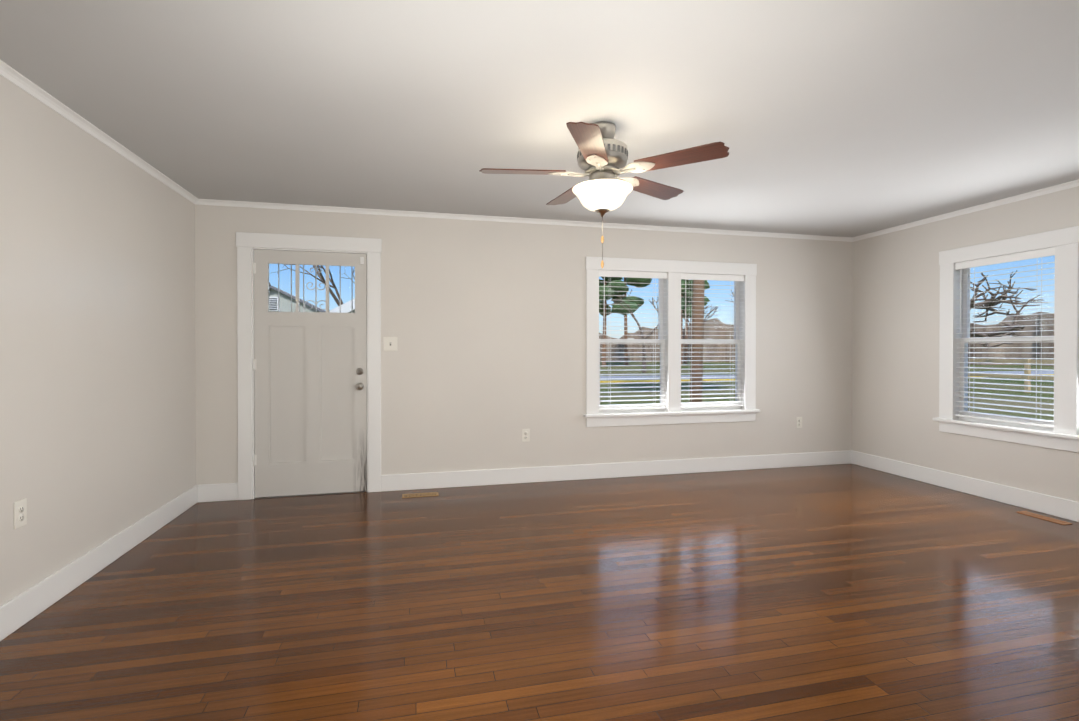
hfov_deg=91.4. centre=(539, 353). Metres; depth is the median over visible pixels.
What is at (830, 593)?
floor
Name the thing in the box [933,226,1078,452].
window
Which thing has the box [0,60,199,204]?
crown molding
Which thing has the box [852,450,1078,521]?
baseboard
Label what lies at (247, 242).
door frame
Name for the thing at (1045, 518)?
floor vent
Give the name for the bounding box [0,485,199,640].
baseboard
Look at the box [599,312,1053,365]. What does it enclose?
hills
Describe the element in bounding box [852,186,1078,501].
wall
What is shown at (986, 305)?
bare trees
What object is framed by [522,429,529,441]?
electrical outlet
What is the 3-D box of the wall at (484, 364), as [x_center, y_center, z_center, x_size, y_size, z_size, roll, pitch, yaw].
[0.293,-0.025,5.056,6.640,2.440,0.150,0,0,-13]
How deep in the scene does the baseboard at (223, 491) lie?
4.28 m
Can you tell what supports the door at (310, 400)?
in the wall at (484, 364)
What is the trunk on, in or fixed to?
on the lawn
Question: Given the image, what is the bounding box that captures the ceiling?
[0,0,1078,236]
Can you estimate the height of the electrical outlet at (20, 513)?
0.120 m
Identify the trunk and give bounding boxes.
[690,280,704,401]
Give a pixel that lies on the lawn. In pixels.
(1043, 389)
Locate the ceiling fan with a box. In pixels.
[479,121,728,267]
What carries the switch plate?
attached to the wall at (484, 364)
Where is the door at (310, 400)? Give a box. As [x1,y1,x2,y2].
[252,249,366,497]
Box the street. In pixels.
[600,371,1053,382]
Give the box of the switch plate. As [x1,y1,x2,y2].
[383,337,396,350]
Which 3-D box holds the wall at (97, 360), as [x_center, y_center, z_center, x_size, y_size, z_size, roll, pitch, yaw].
[-2.067,0.002,0.959,0.150,2.440,6.725,0,0,-13]
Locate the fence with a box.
[968,359,1053,392]
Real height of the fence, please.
1.350 m
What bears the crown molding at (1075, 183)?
attached to the wall at (895, 332)
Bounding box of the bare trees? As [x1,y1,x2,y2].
[269,264,1043,372]
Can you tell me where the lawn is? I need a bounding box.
[600,362,1053,419]
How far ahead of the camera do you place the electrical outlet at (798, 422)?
5.56 m
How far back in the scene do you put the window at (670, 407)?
5.22 m
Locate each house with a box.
[269,286,325,311]
[330,298,354,312]
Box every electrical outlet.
[14,498,26,528]
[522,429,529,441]
[796,417,801,427]
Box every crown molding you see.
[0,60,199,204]
[200,199,851,241]
[852,179,1078,241]
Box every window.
[583,257,759,426]
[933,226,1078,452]
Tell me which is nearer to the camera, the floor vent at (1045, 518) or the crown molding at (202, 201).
the floor vent at (1045, 518)
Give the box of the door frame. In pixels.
[236,232,381,499]
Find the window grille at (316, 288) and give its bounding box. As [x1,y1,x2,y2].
[278,264,352,312]
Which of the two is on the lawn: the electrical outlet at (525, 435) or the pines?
the pines
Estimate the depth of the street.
32.71 m
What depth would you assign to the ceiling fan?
2.76 m
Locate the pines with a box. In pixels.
[599,277,709,366]
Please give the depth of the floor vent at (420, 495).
4.45 m
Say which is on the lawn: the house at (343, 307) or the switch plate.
the house at (343, 307)
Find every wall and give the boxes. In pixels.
[0,75,195,605]
[195,204,852,484]
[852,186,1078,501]
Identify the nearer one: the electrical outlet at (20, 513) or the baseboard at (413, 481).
the electrical outlet at (20, 513)
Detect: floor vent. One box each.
[402,492,438,497]
[1017,511,1071,524]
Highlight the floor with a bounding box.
[0,463,1078,720]
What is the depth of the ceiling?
2.53 m
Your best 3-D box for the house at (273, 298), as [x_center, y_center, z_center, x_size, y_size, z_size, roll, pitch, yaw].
[-14.080,-0.956,29.328,5.474,4.877,6.600,0,0,-13]
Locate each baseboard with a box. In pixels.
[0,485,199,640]
[200,483,237,501]
[381,450,851,491]
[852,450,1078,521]

